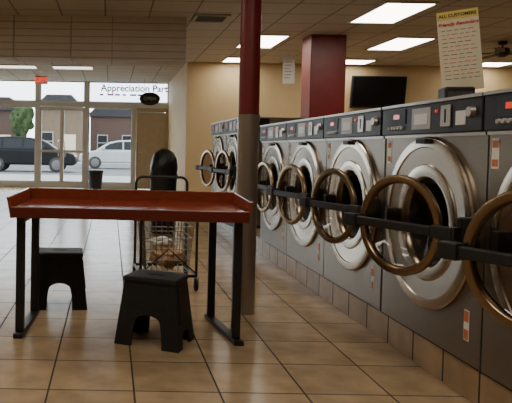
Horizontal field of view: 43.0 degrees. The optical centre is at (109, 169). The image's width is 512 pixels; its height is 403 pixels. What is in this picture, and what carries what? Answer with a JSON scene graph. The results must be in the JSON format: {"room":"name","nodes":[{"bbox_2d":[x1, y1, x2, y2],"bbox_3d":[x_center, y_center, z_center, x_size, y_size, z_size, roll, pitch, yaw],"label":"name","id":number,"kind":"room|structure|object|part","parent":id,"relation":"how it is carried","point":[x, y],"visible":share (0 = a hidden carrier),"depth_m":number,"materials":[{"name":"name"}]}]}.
{"room":"laundry","nodes":[
{"label":"laundry","id":0,"kind":"room"},
{"bbox_2d":[168,63,186,190],"bbox_3d":[1.665,-0.858,15.378,0.100,3.000,4.200,1,2,0],"label":"wall","id":1,"kind":"structure","parent":0,"point":[177,85],"depth_m":14.61,"materials":[{"name":"yellow paint"}]},
{"bbox_2d":[135,108,167,188],"bbox_3d":[1.170,-0.576,17.350,0.880,2.280,0.160,1,2,0],"label":"door","id":2,"kind":"structure","parent":1,"relation":"in","point":[151,128],"depth_m":17.33,"materials":[{"name":"beige paint"}]},
{"bbox_2d":[0,187,472,402],"bbox_3d":[1.783,0.978,7.287,15.600,0.100,20.500,1,2,0],"label":"floor","id":3,"kind":"structure","parent":0,"point":[299,347],"depth_m":3.63,"materials":[{"name":"tile"}]},
{"bbox_2d":[0,181,34,187],"bbox_3d":[-4.053,0.391,17.427,3.910,0.160,0.120,1,2,0],"label":"trim","id":4,"kind":"structure","parent":3,"relation":"on","point":[2,183],"depth_m":17.36,"materials":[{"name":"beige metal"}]},
{"bbox_2d":[0,106,35,181],"bbox_3d":[-4.033,-0.748,17.387,3.910,2.120,0.060,1,2,0],"label":"window","id":5,"kind":"structure","parent":4,"relation":"attached to","point":[0,106],"depth_m":17.36,"materials":[{"name":"clear glass"}]},
{"bbox_2d":[35,106,39,187],"bbox_3d":[-2.029,-0.633,17.390,0.100,2.280,0.100,1,2,0],"label":"trim","id":6,"kind":"structure","parent":3,"relation":"on","point":[37,107],"depth_m":17.34,"materials":[{"name":"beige metal"}]},
{"bbox_2d":[39,107,61,187],"bbox_3d":[-1.664,-0.625,17.343,0.630,2.260,0.154,1,2,0],"label":"door","id":7,"kind":"structure","parent":6,"relation":"attached to","point":[46,184],"depth_m":17.36,"materials":[{"name":"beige metal"}]},
{"bbox_2d":[39,247,86,309],"bbox_3d":[-0.366,0.786,4.530,0.396,0.401,0.316,1,2,-4],"label":"step stool","id":8,"kind":"object","parent":3,"relation":"on","point":[57,265],"visible":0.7,"depth_m":4.40,"materials":[{"name":"black plastic"}]},
{"bbox_3d":[-0.356,0.703,4.402,0.240,0.125,0.023,1,2,-4],"label":"rib panel","id":9,"kind":"part","parent":8,"relation":"part of","materials":[{"name":"black plastic"}]},
{"bbox_2d":[84,107,88,188],"bbox_3d":[-0.669,-0.609,17.390,0.100,2.280,0.100,1,2,0],"label":"trim","id":10,"kind":"structure","parent":3,"relation":"on","point":[86,108],"depth_m":17.34,"materials":[{"name":"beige metal"}]},
{"bbox_2d":[61,107,84,187],"bbox_3d":[-1.034,-0.614,17.343,0.630,2.260,0.154,1,2,0],"label":"door","id":11,"kind":"structure","parent":10,"relation":"attached to","point":[64,184],"depth_m":17.36,"materials":[{"name":"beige metal"}]},
{"bbox_2d":[88,170,103,188],"bbox_3d":[-0.395,0.286,16.971,0.450,0.530,0.450,1,2,0],"label":"waste bin","id":12,"kind":"object","parent":3,"relation":"on","point":[95,176],"visible":0.83,"depth_m":16.81,"materials":[{"name":"black plastic"}]},
{"bbox_2d":[87,183,131,188],"bbox_3d":[-0.018,0.462,17.427,1.240,0.160,0.120,1,2,0],"label":"trim","id":13,"kind":"structure","parent":3,"relation":"on","point":[104,185],"depth_m":17.36,"materials":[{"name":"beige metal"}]},
{"bbox_2d":[87,107,132,183],"bbox_3d":[0.002,-0.677,17.387,1.240,2.120,0.060,1,2,0],"label":"window","id":14,"kind":"structure","parent":13,"relation":"on","point":[130,182],"depth_m":17.35,"materials":[{"name":"clear glass"}]},
{"bbox_2d":[7,188,253,345],"bbox_3d":[0.120,0.583,3.973,1.449,0.862,0.700,1,2,3],"label":"folding table","id":15,"kind":"object","parent":3,"relation":"on","point":[233,209],"visible":1,"depth_m":3.81,"materials":[{"name":"red laminate"}]},
{"bbox_3d":[-0.575,0.207,3.997,0.044,0.137,0.660,1,2,3],"label":"panel","id":16,"kind":"part","parent":15,"relation":"part of","materials":[{"name":"red laminate"}]},
{"bbox_3d":[-0.542,0.612,3.763,0.050,0.735,0.050,1,2,3],"label":"leg","id":17,"kind":"part","parent":15,"relation":"part of","materials":[{"name":"black metal"}]},
{"bbox_3d":[-0.512,0.596,4.242,0.050,0.735,0.050,1,2,3],"label":"leg","id":18,"kind":"part","parent":15,"relation":"part of","materials":[{"name":"black metal"}]},
{"bbox_3d":[0.144,0.209,4.294,1.439,0.137,0.029,1,2,3],"label":"panel","id":19,"kind":"part","parent":15,"relation":"part of","materials":[{"name":"red laminate"}]},
{"bbox_3d":[0.686,0.619,4.179,0.050,0.735,0.050,1,2,3],"label":"leg","id":20,"kind":"part","parent":15,"relation":"part of","materials":[{"name":"black metal"}]},
{"bbox_3d":[0.755,0.637,3.695,0.050,0.735,0.050,1,2,3],"label":"leg","id":21,"kind":"part","parent":15,"relation":"part of","materials":[{"name":"black metal"}]},
{"bbox_3d":[0.828,0.234,3.923,0.044,0.137,0.660,1,2,3],"label":"panel","id":22,"kind":"part","parent":15,"relation":"part of","materials":[{"name":"red laminate"}]},
{"bbox_2d":[131,108,136,188],"bbox_3d":[0.670,-0.586,17.390,0.100,2.280,0.100,1,2,0],"label":"trim","id":23,"kind":"structure","parent":3,"relation":"on","point":[134,109],"depth_m":17.34,"materials":[{"name":"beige metal"}]},
{"bbox_2d":[114,269,193,352],"bbox_3d":[0.273,0.825,3.711,0.396,0.401,0.316,2,2,24],"label":"step stool","id":24,"kind":"object","parent":3,"relation":"on","point":[163,296],"visible":1,"depth_m":3.61,"materials":[{"name":"black plastic"}]},
{"bbox_3d":[0.220,0.842,3.595,0.396,0.375,0.060,2,2,24],"label":"panel","id":25,"kind":"part","parent":24,"relation":"part of","materials":[{"name":"black plastic"}]},
{"bbox_3d":[0.223,0.742,3.594,0.240,0.125,0.023,2,2,24],"label":"rib panel","id":26,"kind":"part","parent":24,"relation":"part of","materials":[{"name":"black plastic"}]},
{"bbox_3d":[0.325,0.835,3.828,0.396,0.375,0.060,2,2,24],"label":"panel","id":27,"kind":"part","parent":24,"relation":"part of","materials":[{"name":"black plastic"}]},
{"bbox_3d":[0.431,0.791,3.639,0.030,0.200,0.184,2,2,24],"label":"rib panel","id":28,"kind":"part","parent":24,"relation":"part of","materials":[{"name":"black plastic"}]},
{"bbox_3d":[0.427,0.844,3.643,0.057,0.375,0.316,2,2,24],"label":"panel","id":29,"kind":"part","parent":24,"relation":"part of","materials":[{"name":"black plastic"}]},
{"bbox_2d":[149,148,177,233],"bbox_3d":[0.731,0.285,8.515,0.386,1.161,0.384,1,2,0],"label":"bin","id":30,"kind":"object","parent":3,"relation":"on","point":[164,161],"visible":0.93,"depth_m":8.37,"materials":[{"name":"black plastic"}]},
{"bbox_2d":[132,175,198,290],"bbox_3d":[0.466,0.519,5.271,0.496,0.912,0.600,1,2,-3],"label":"cart","id":31,"kind":"object","parent":3,"relation":"on","point":[143,262],"visible":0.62,"depth_m":5.09,"materials":[{"name":"black"}]},
{"bbox_2d":[138,221,194,271],"bbox_3d":[0.466,0.550,5.272,0.448,0.564,0.487,1,2,-3],"label":"basket","id":32,"kind":"object","parent":31,"relation":"on","point":[143,262],"depth_m":5.08,"materials":[{"name":"silver metal"}]},
{"bbox_2d":[149,245,185,268],"bbox_3d":[0.485,0.739,5.258,0.308,0.190,0.283,0,2,-27],"label":"cloth bundle","id":33,"kind":"object","parent":31,"relation":"in","point":[169,253],"visible":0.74,"depth_m":5.16,"materials":[{"name":"brown fabric"}]},
{"bbox_2d":[149,236,171,244],"bbox_3d":[0.431,0.607,5.287,0.195,0.079,0.184,1,2,0],"label":"towel","id":34,"kind":"object","parent":33,"relation":"on","point":[153,240],"visible":0.71,"depth_m":5.22,"materials":[{"name":"white fabric"}]},
{"bbox_2d":[236,0,261,314],"bbox_3d":[0.977,-0.485,4.355,0.158,3.000,0.158,1,2,0],"label":"pole","id":35,"kind":"object","parent":3,"relation":"on","point":[248,117],"visible":0.88,"depth_m":4.31,"materials":[{"name":"red paint"}]},
{"bbox_2d":[300,34,346,117],"bbox_3d":[3.432,-0.642,10.062,0.590,3.000,0.490,1,2,0],"label":"square pillar","id":36,"kind":"structure","parent":3,"relation":"on","point":[323,56],"depth_m":9.81,"materials":[{"name":"red paint"}]},
{"bbox_2d":[217,222,511,402],"bbox_3d":[2.110,0.906,5.709,0.850,0.165,8.950,1,2,0],"label":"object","id":37,"kind":"structure","parent":3,"relation":"on","point":[464,379],"depth_m":3.58,"materials":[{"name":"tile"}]},
{"bbox_2d":[195,121,225,191],"bbox_3d":[1.970,-0.016,9.494,1.285,1.406,1.107,1,2,0],"label":"washing machine","id":38,"kind":"object","parent":37,"relation":"on","point":[208,159],"visible":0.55,"depth_m":9.46,"materials":[{"name":"silver metal"}]},
{"bbox_3d":[1.476,-0.022,9.357,0.040,0.558,0.558,1,2,-14],"label":"door","id":39,"kind":"part","parent":38,"relation":"part of","materials":[{"name":"brown metal"}]},
{"bbox_3d":[1.516,-0.022,9.367,0.078,0.468,0.468,1,2,-14],"label":"door glass","id":40,"kind":"part","parent":38,"relation":"part of","materials":[{"name":"clear glass"}]},
{"bbox_3d":[1.822,-0.617,9.473,0.370,0.174,1.107,1,2,0],"label":"control panel","id":41,"kind":"part","parent":38,"relation":"part of","materials":[{"name":"black metal"}]},
{"bbox_2d":[209,117,306,228],"bbox_3d":[1.993,0.024,8.365,1.238,1.406,1.107,1,2,0],"label":"washing machine","id":42,"kind":"object","parent":37,"relation":"on","point":[225,170],"visible":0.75,"depth_m":8.24,"materials":[{"name":"grey metal"}]},
{"bbox_3d":[1.542,0.018,8.241,0.078,0.468,0.468,1,2,-10],"label":"door glass","id":43,"kind":"part","parent":42,"relation":"part of","materials":[{"name":"clear glass"}]},
{"bbox_3d":[1.501,0.017,8.234,0.040,0.558,0.558,1,2,-10],"label":"door","id":44,"kind":"part","parent":42,"relation":"part of","materials":[{"name":"brown metal"}]},
{"bbox_3d":[1.822,-0.578,8.344,0.370,0.174,1.107,1,2,0],"label":"control panel","id":45,"kind":"part","parent":42,"relation":"part of","materials":[{"name":"black metal"}]},
{"bbox_2d":[257,122,291,257],"bbox_3d":[1.951,0.175,6.209,1.072,1.255,0.988,1,2,0],"label":"washing machine","id":46,"kind":"object","parent":37,"relation":"on","point":[275,147],"visible":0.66,"depth_m":6.13,"materials":[{"name":"grey metal"}]},
{"bbox_3d":[1.549,0.169,6.099,0.070,0.418,0.418,1,2,-7],"label":"door glass","id":47,"kind":"part","parent":46,"relation":"part of","materials":[{"name":"clear glass"}]},
{"bbox_3d":[1.512,0.169,6.095,0.036,0.498,0.498,1,2,-7],"label":"door","id":48,"kind":"part","parent":46,"relation":"part of","materials":[{"name":"brown metal"}]},
{"bbox_3d":[1.615,-0.369,6.225,0.003,0.110,0.190,1,2,0],"label":"instruction plate","id":49,"kind":"part","parent":46,"relation":"part of","materials":[{"name":"grey"}]},
{"bbox_3d":[1.782,-0.363,6.190,0.330,0.155,0.988,1,2,0],"label":"control panel","id":50,"kind":"part","parent":46,"relation":"part of","materials":[{"name":"black metal"}]},
{"bbox_2d":[268,116,329,280],"bbox_3d":[1.929,0.209,5.209,1.116,1.255,0.988,1,2,0],"label":"washing machine","id":51,"kind":"object","parent":37,"relation":"on","point":[305,137],"visible":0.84,"depth_m":5.13,"materials":[{"name":"grey metal"}]},
{"bbox_3d":[1.525,0.204,5.098,0.070,0.418,0.418,1,2,-11],"label":"door glass","id":52,"kind":"part","parent":51,"relation":"part of","materials":[{"name":"clear glass"}]},
{"bbox_3d":[1.489,0.203,5.091,0.036,0.498,0.498,1,2,-11],"label":"door","id":53,"kind":"part","parent":51,"relation":"part of","materials":[{"name":"brown metal"}]},
{"bbox_3d":[1.615,-0.335,5.226,0.003,0.110,0.190,1,2,0],"label":"instruction plate","id":54,"kind":"part","parent":51,"relation":"part of","materials":[{"name":"grey metal"}]},
{"bbox_3d":[1.781,-0.328,5.191,0.330,0.155,0.988,1,2,0],"label":"control panel","id":55,"kind":"part","parent":51,"relation":"part of","materials":[{"name":"black metal"}]},
{"bbox_3d":[1.613,-0.329,4.986,0.006,0.105,0.090,1,2,0],"label":"coin plate","id":56,"kind":"part","parent":51,"relation":"part of","materials":[{"name":"metal"}]},
{"bbox_2d":[300,107,387,315],"bbox_3d":[1.912,0.244,4.210,1.148,1.255,0.988,1,2,0],"label":"washing machine","id":57,"kind":"object","parent":37,"relation":"on","point":[356,144],"visible":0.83,"depth_m":4.11,"materials":[{"name":"grey metal"}]},
{"bbox_3d":[1.507,0.238,4.097,0.070,0.418,0.418,1,2,-14],"label":"door glass","id":58,"kind":"part","parent":57,"relation":"part of","materials":[{"name":"clear glass"}]},
{"bbox_3d":[1.472,0.238,4.088,0.036,0.498,0.498,1,2,-14],"label":"door","id":59,"kind":"part","parent":57,"relation":"part of","materials":[{"name":"brown metal"}]},
{"bbox_3d":[1.614,-0.300,4.226,0.003,0.110,0.190,1,2,0],"label":"instruction plate","id":60,"kind":"part","parent":57,"relation":"part of","materials":[{"name":"grey metal"}]},
{"bbox_3d":[1.780,-0.293,4.191,0.330,0.155,0.988,1,2,0],"label":"control panel","id":61,"kind":"part","parent":57,"relation":"part of","materials":[{"name":"black metal"}]},
{"bbox_3d":[1.612,-0.294,3.986,0.006,0.105,0.090,1,2,0],"label":"coin plate","id":62,"kind":"part","parent":57,"relation":"part of","materials":[{"name":"metal"}]},
{"bbox_2d":[344,92,491,378],"bbox_3d":[1.871,0.279,3.200,1.229,1.255,0.988,1,2,0],"label":"washing machine","id":63,"kind":"object","parent":37,"relation":"on","point":[435,182],"visible":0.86,"depth_m":3.05,"materials":[{"name":"grey metal"}]},
{"bbox_3d":[1.462,0.273,3.077,0.070,0.418,0.418,0,2,-22],"label":"door glass","id":64,"kind":"part","parent":63,"relation":"part of","materials":[{"name":"clear glass"}]},
{"bbox_3d":[1.428,0.273,3.063,0.036,0.498,0.498,0,2,-22],"label":"door","id":65,"kind":"part","parent":63,"relation":"part of","materials":[{"name":"brown metal"}]},
{"bbox_3d":[1.613,-0.264,3.217,0.003,0.110,0.190,1,2,0],"label":"instruction plate","id":66,"kind":"part","parent":63,"relation":"part of","materials":[{"name":"grey"}]},
{"bbox_3d":[1.780,-0.258,3.182,0.330,0.155,0.988,1,2,0],"label":"control panel","id":67,"kind":"part","parent":63,"relation":"part of","materials":[{"name":"black metal"}]},
{"bbox_3d":[1.612,-0.259,2.977,0.006,0.105,0.090,1,2,0],"label":"coin plate","id":68,"kind":"part","parent":63,"relation":"part of","materials":[{"name":"metal"}]},
{"bbox_2d":[438,87,474,98],"bbox_3d":[1.852,-0.396,3.316,0.150,0.085,0.123,1,2,10],"label":"box","id":69,"kind":"object","parent":63,"relation":"on","point":[444,92],"visible":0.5,"depth_m":3.26,"materials":[{"name":"black plastic"}]},
{"bbox_3d":[1.841,-0.392,3.257,0.120,0.040,0.003,1,2,10],"label":"plate","id":70,"kind":"part","parent":69,"relation":"part of","materials":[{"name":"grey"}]},
{"bbox_2d":[436,7,483,88],"bbox_3d":[1.946,-0.626,3.452,0.249,0.538,0.090,2,2,22],"label":"notice board","id":71,"kind":"object","parent":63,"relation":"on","point":[460,54],"visible":1,"depth_m":3.44,"materials":[{"name":"beige paper"}]},
{"bbox_2d":[463,329,467,339],"bbox_3d":[1.625,0.753,2.832,0.001,0.045,0.034,1,2,0],"label":"print","id":72,"kind":"object","parent":63,"relation":"attached to","point":[465,331],"depth_m":2.83,"materials":[{"name":"brown paper"}]},
{"bbox_2d":[464,310,468,322],"bbox_3d":[1.626,0.670,2.829,0.001,0.050,0.034,1,2,0],"label":"print","id":73,"kind":"object","parent":63,"relation":"attached to","point":[466,312],"depth_m":2.83,"materials":[{"name":"brown paper"}]},
{"bbox_2d":[436,88,511,390],"bbox_3d":[1.851,0.313,2.201,1.268,1.255,0.988,1,2,0],"label":"washing machine","id":74,"kind":"object","parent":37,"relation":"on","point":[485,252],"visible":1,"depth_m":2.24,"materials":[{"name":"grey metal"}]},
{"bbox_3d":[1.406,0.308,2.053,0.036,0.498,0.498,0,2,-26],"label":"door","id":75,"kind":"part","parent":74,"relation":"part of","materials":[{"name":"brown metal"}]},
{"bbox_3d":[1.439,0.308,2.070,0.070,0.418,0.418,0,2,-26],"label":"door glass","id":76,"kind":"part","parent":74,"relation":"part of","materials":[{"name":"clear glass"}]},
{"bbox_2d":[492,159,497,166],"bbox_3d":[1.638,-0.029,2.640,0.001,0.030,0.040,1,2,0],"label":"print","id":77,"kind":"object","parent":74,"relation":"attached to","point":[494,161],"depth_m":2.64,"materials":[{"name":"brown"}]},
{"bbox_2d":[492,141,498,147],"bbox_3d":[1.640,-0.108,2.637,0.001,0.030,0.040,1,2,0],"label":"print","id":78,"kind":"object","parent":74,"relation":"attached to","point":[495,144],"depth_m":2.64,"materials":[{"name":"brown"}]},
{"bbox_3d":[1.779,-0.223,2.183,0.330,0.155,0.988,1,2,0],"label":"control panel","id":79,"kind":"part","parent":74,"relation":"part of","materials":[{"name":"black"}]},
{"bbox_2d":[0,0,511,82],"bbox_3d":[1.837,-2.120,7.179,15.600,0.100,20.500,1,2,0],"label":"ceiling","id":80,"kind":"structure","parent":0,"point":[205,42],"depth_m":9.22,"materials":[{"name":"tile"}]},
{"bbox_2d":[0,64,38,68],"bbox_3d":[-2.159,-2.380,14.327,0.960,0.020,0.560,1,2,0],"label":"recessed light","id":81,"kind":"object","parent":80,"relation":"in","point":[1,65],"visible":1,"depth_m":14.29,"materials":[{"name":"beige plastic"}]},
{"bbox_2d":[35,76,47,83],"bbox_3d":[-1.805,-2.353,16.328,0.348,0.200,0.063,1,2,0],"label":"exit sign","id":82,"kind":"object","parent":80,"relation":"hanging from","point":[38,79],"visible":1,"depth_m":16.30,"materials":[{"name":"red plastic"}]},
{"bbox_2d":[51,65,93,69],"bbox_3d":[-0.859,-2.357,14.327,0.960,0.020,0.560,1,2,0],"label":"recessed light","id":83,"kind":"object","parent":80,"relation":"in","point":[52,66],"visible":1,"depth_m":14.28,"materials":[{"name":"beige plastic"}]},
{"bbox_2d":[0,15,186,65],"bbox_3d":[-2.447,-1.903,8.981,7.040,0.610,0.520,1,2,0],"label":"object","id":84,"kind":"structure","parent":80,"relation":"attached to","point":[93,40],"depth_m":8.73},
{"bbox_3d":[-0.952,-1.887,8.990,0.790,0.590,0.500,1,2,0],"label":"panel","id":85,"kind":"part","parent":84,"relation":"part of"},
{"bbox_3d":[0.267,-1.855,8.981,1.610,0.610,0.520,1,2,0],"label":"panel","id":86,"kind":"part","parent":84,"relation":"part of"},
{"bbox_2d":[100,84,167,95],"bbox_3d":[0.537,-2.154,17.234,2.158,0.540,0.007,1,2,0],"label":"banner","id":87,"kind":"object","parent":80,"relation":"hanging from","point":[122,89],"visible":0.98,"depth_m":17.23,"materials":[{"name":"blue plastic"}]},
{"bbox_2d":[139,79,159,104],"bbox_3d":[1.066,-2.062,16.532,0.560,0.695,0.051,1,2,0],"label":"oval sign","id":88,"kind":"object","parent":80,"relation":"hanging from","point":[149,98],"visible":1,"depth_m":16.52,"materials":[{"name":"black plastic"}]},
{"bbox_2d":[191,14,230,22],"bbox_3d":[1.407,-2.118,8.681,0.480,0.025,0.480,1,2,0],"label":"ceiling vent","id":89,"kind":"object","parent":80,"relation":"in","point":[198,18],"visible":1,"depth_m":8.66,"materials":[{"name":"grey metal"}]},
{"bbox_2d":[221,57,239,62],"bbox_3d":[2.639,-2.236,12.628,0.660,0.020,0.660,1,2,0],"label":"recessed light","id":90,"kind":"object","parent":80,"relation":"in","point":[226,59],"visible":0.51,"depth_m":12.58,"materials":[{"name":"beige plastic"}]},
{"bbox_2d":[223,58,239,61],"bbox_3d":[2.639,-2.239,12.628,0.600,0.014,0.600,1,2,0],"label":"diffuser","id":91,"kind":"object","parent":90,"relation":"attached to","point":[225,59],"depth_m":12.69,"materials":[{"name":"beige plastic"}]},
{"bbox_2d":[234,34,291,47],"bbox_3d":[2.558,-2.163,10.479,0.660,0.020,1.240,1,2,0],"label":"recessed light","id":92,"kind":"object","parent":80,"relation":"in","point":[267,40],"visible":0.69,"depth_m":10.28,"materials":[{"name":"beige plastic"}]},
{"bbox_2d":[282,55,294,83],"bbox_3d":[3.414,-1.925,11.837,0.220,0.560,0.009,2,2,18],"label":"notice","id":93,"kind":"object","parent":80,"relation":"hanging from","point":[288,60],"visible":1,"depth_m":11.84,"materials":[{"name":"white paper"}]},
{"bbox_2d":[346,59,377,64],"bbox_3d":[4.989,-2.195,12.628,0.660,0.020,0.660,1,2,0],"label":"recessed light","id":94,"kind":"object","parent":80,"relation":"in","point":[348,61],"visible":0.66,"depth_m":12.54,"materials":[{"name":"beige plastic"}]},
{"bbox_2d":[346,60,373,63],"bbox_3d":[4.989,-2.198,12.628,0.600,0.014,0.600,1,2,0],"label":"diffuser","id":95,"kind":"object","parent":94,"relation":"attached to","point":[347,61],"depth_m":12.56,"materials":[{"name":"beige plastic"}]},
{"bbox_2d":[347,1,439,23],"bbox_3d":[3.697,-2.063,8.181,0.660,0.020,1.240,1,2,0],"label":"recessed light","id":96,"kind":"object","parent":80,"relation":"in","point":[387,12],"visible":1,"depth_m":8.09,"materials":[{"name":"beige plastic"}]},
{"bbox_2d":[365,37,437,50],"bbox_3d":[4.888,-2.122,10.479,0.660,0.020,1.240,1,2,0],"label":"recessed light","id":97,"kind":"object","parent":80,"relation":"in","point":[396,43],"visible":0.97,"depth_m":10.39,"materials":[{"name":"beige plastic"}]},
{"bbox_2d":[482,41,511,58],"bbox_3d":[6.415,-1.968,10.192,1.255,0.255,1.203,1,2,0],"label":"ceiling fan","id":98,"kind":"object","parent":80,"relation":"hanging from","point":[502,51],"visible":0.96,"depth_m":10.07,"materials":[{"name":"black metal"}]},
{"bbox_3d":[6.415,-1.919,10.516,0.140,0.016,0.560,1,2,0],"label":"blade","id":99,"kind":"part","parent":98,"relation":"part of","materials":[{"name":"brown wood"}]},
{"bbox_3d":[6.191,-1.899,9.829,0.140,0.016,0.560,2,2,36],"label":"blade","id":100,"kind":"part","parent":98,"relation":"part of","materials":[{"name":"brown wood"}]},
{"bbox_3d":[6.415,-1.966,10.134,0.220,0.255,0.220,1,2,0],"label":"motor","id":101,"kind":"part","parent":98,"relation":"part of","materials":[{"name":"black metal"}]},
{"bbox_2d":[482,61,511,66],"bbox_3d":[7.789,-2.147,12.628,0.660,0.020,0.660,1,2,0],"label":"recessed light","id":102,"kind":"object","parent":80,"relation":"in","point":[486,63],"visible":0.69,"depth_m":12.51,"materials":[{"name":"beige plastic"}]},
{"bbox_2d":[184,62,511,191],"bbox_3d":[5.613,-0.714,13.230,8.000,3.000,0.100,1,2,0],"label":"wall","id":103,"kind":"structure","parent":0,"point":[212,88],"depth_m":13.15,"materials":[{"name":"yellow paint"}]},
{"bbox_2d":[350,76,406,107],"bbox_3d":[5.629,-1.628,13.045,1.140,0.670,0.206,1,2,0],"label":"television","id":104,"kind":"object","parent":103,"relation":"attached to","point":[366,91],"visible":0.81,"depth_m":12.98,"materials":[{"name":"black plastic"}]},
{"bbox_3d":[-6.039,-0.708,7.233,0.100,3.000,20.500,1,2,0],"label":"wall","id":105,"kind":"structure","parent":0,"visible":0},
{"bbox_2d":[0,80,36,100],"bbox_3d":[-4.007,-2.232,17.335,3.910,0.590,0.060,1,2,0],"label":"window","id":106,"kind":"structure","parent":105,"relation":"in","point":[0,80],"depth_m":17.31,"materials":[{"name":"glass"}]},
{"bbox_2d":[36,84,39,101],"bbox_3d":[-2.002,-2.197,17.335,0.100,0.590,0.100,1,2,0],"label":"trim","id":107,"kind":"structure","parent":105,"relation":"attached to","point":[37,85],"depth_m":17.29,"materials":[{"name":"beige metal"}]},
{"bbox_2d":[40,81,84,101],"bbox_3d":[-1.322,-2.185,17.335,1.260,0.590,0.060,1,2,0],"label":"window","id":108,"kind":"structure","parent":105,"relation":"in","point":[48,81],"depth_m":17.31,"materials":[{"name":"glass"}]},
{"bbox_2d":[0,101,168,107],"bbox_3d":[-2.168,-1.840,17.348,7.600,0.130,0.120,1,2,0],"label":"trim","id":109,"kind":"structure","parent":105,"relation":"attached to","point":[2,103],"depth_m":17.29,"materials":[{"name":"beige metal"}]},
{"bbox_2d":[85,81,88,101],"bbox_3d":[-0.642,-2.173,17.335,0.100,0.590,0.100,1,2,0],"label":"trim","id":110,"kind":"structure","parent":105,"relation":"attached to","point":[86,82],"depth_m":17.29,"materials":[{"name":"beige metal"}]},
{"bbox_2d":[89,81,168,103],"bbox_3d":[0.523,-2.152,17.335,2.230,0.590,0.060,1,2,0],"label":"window","id":111,"kind":"structure","parent":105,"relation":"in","point":[89,81],"depth_m":17.30,"materials":[{"name":"white glass"}]},
{"label":"outside","id":112,"kind":"structure","parent":0,"visible":0},
{"bbox_2d":[76,162,135,164],"bbox_3d":[0.017,-0.979,63.004,90.000,0.100,34.000,1,2,0],"label":"pavement","id":113,"kind":"structure","parent":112,"point":[77,162],"depth_m":46.83,"materials":[{"name":"grey concrete"}]},
{"bbox_2d":[0,97,14,136],"bbox_3d":[-11.634,-3.887,58.782,6.800,5.600,6.250,1,2,0],"label":"house","id":114,"kind":"structure","parent":113,"relation":"on","point":[5,112],"depth_m":55.89,"materials":[{"name":"red brick"}]},
{"bbox_2d":[10,107,33,136],"bbox_3d":[-7.125,-3.064,49.878,1.997,4.747,2.060,1,2,0],"label":"street tree","id":115,"kind":"object","parent":113,"relation":"on","point":[21,118],"visible":0.92,"depth_m":49.30,"materials":[{"name":"green plant"}]},
{"bbox_2d":[41,94,82,161],"bbox_3d":[-4.141,-3.447,52.789,3.800,5.400,6.250,1,2,0],"label":"house","id":116,"kind":"structure","parent":113,"relation":"on","point":[73,120],"depth_m":49.91,"materials":[{"name":"brick"}]},
{"bbox_3d":[-5.054,-2.661,49.871,0.840,0.640,0.020,1,2,0],"label":"pane","id":117,"kind":"part","parent":116,"relation":"part of","materials":[{"name":"black glass"}]},
{"bbox_3d":[-3.270,-1.732,49.952,1.000,2.200,0.080,1,2,0],"label":"door","id":118,"kind":"part","parent":116,"relation":"part of","materials":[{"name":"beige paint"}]},
{"bbox_2d":[90,109,160,150],"bbox_3d":[1.613,-3.576,60.786,7.100,5.300,6.250,1,2,0],"label":"house","id":119,"kind":"structure","parent":113,"relation":"on","point":[106,125],"depth_m":57.89,"materials":[{"name":"red brick"}]},
{"bbox_3d":[-0.700,-2.864,57.866,0.840,0.640,0.020,1,2,0],"label":"pane","id":120,"kind":"part","parent":119,"relation":"part of","materials":[{"name":"black glass"}]},
{"bbox_3d":[1.599,-2.824,57.866,0.840,0.640,0.020,1,2,0],"label":"pane","id":121,"kind":"part","parent":119,"relation":"part of","materials":[{"name":"black"}]},
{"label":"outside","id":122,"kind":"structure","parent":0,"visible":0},
{"bbox_2d":[0,174,129,187],"bbox_3d":[-0.008,0.460,21.779,90.000,0.100,8.500,1,2,0],"label":"pavement","id":123,"kind":"structure","parent":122,"point":[28,177],"depth_m":23.42,"materials":[{"name":"grey concrete"}]},
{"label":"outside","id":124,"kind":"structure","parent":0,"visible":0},
{"bbox_2d":[0,164,135,175],"bbox_3d":[0.000,0.023,36.023,90.000,0.140,20.000,1,2,0],"label":"road","id":125,"kind":"structure","parent":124,"point":[109,169],"depth_m":32.70,"materials":[{"name":"grey asphalt"}]},
{"bbox_2d":[0,136,77,172],"bbox_3d":[-3.947,-0.758,30.194,4.700,1.690,2.160,1,2,0],"label":"car","id":126,"kind":"object","parent":125,"relation":"on","point":[14,150],"visible":0.8,"depth_m":29.31,"materials":[{"name":"black paint"}]},
{"bbox_2d":[79,140,135,168],"bbox_3d":[0.576,-0.899,36.490,4.700,1.690,2.160,1,2,0],"label":"car","id":127,"kind":"object","parent":125,"relation":"on","point":[119,151],"visible":0.52,"depth_m":35.60,"materials":[{"name":"silver metal"}]}
]}

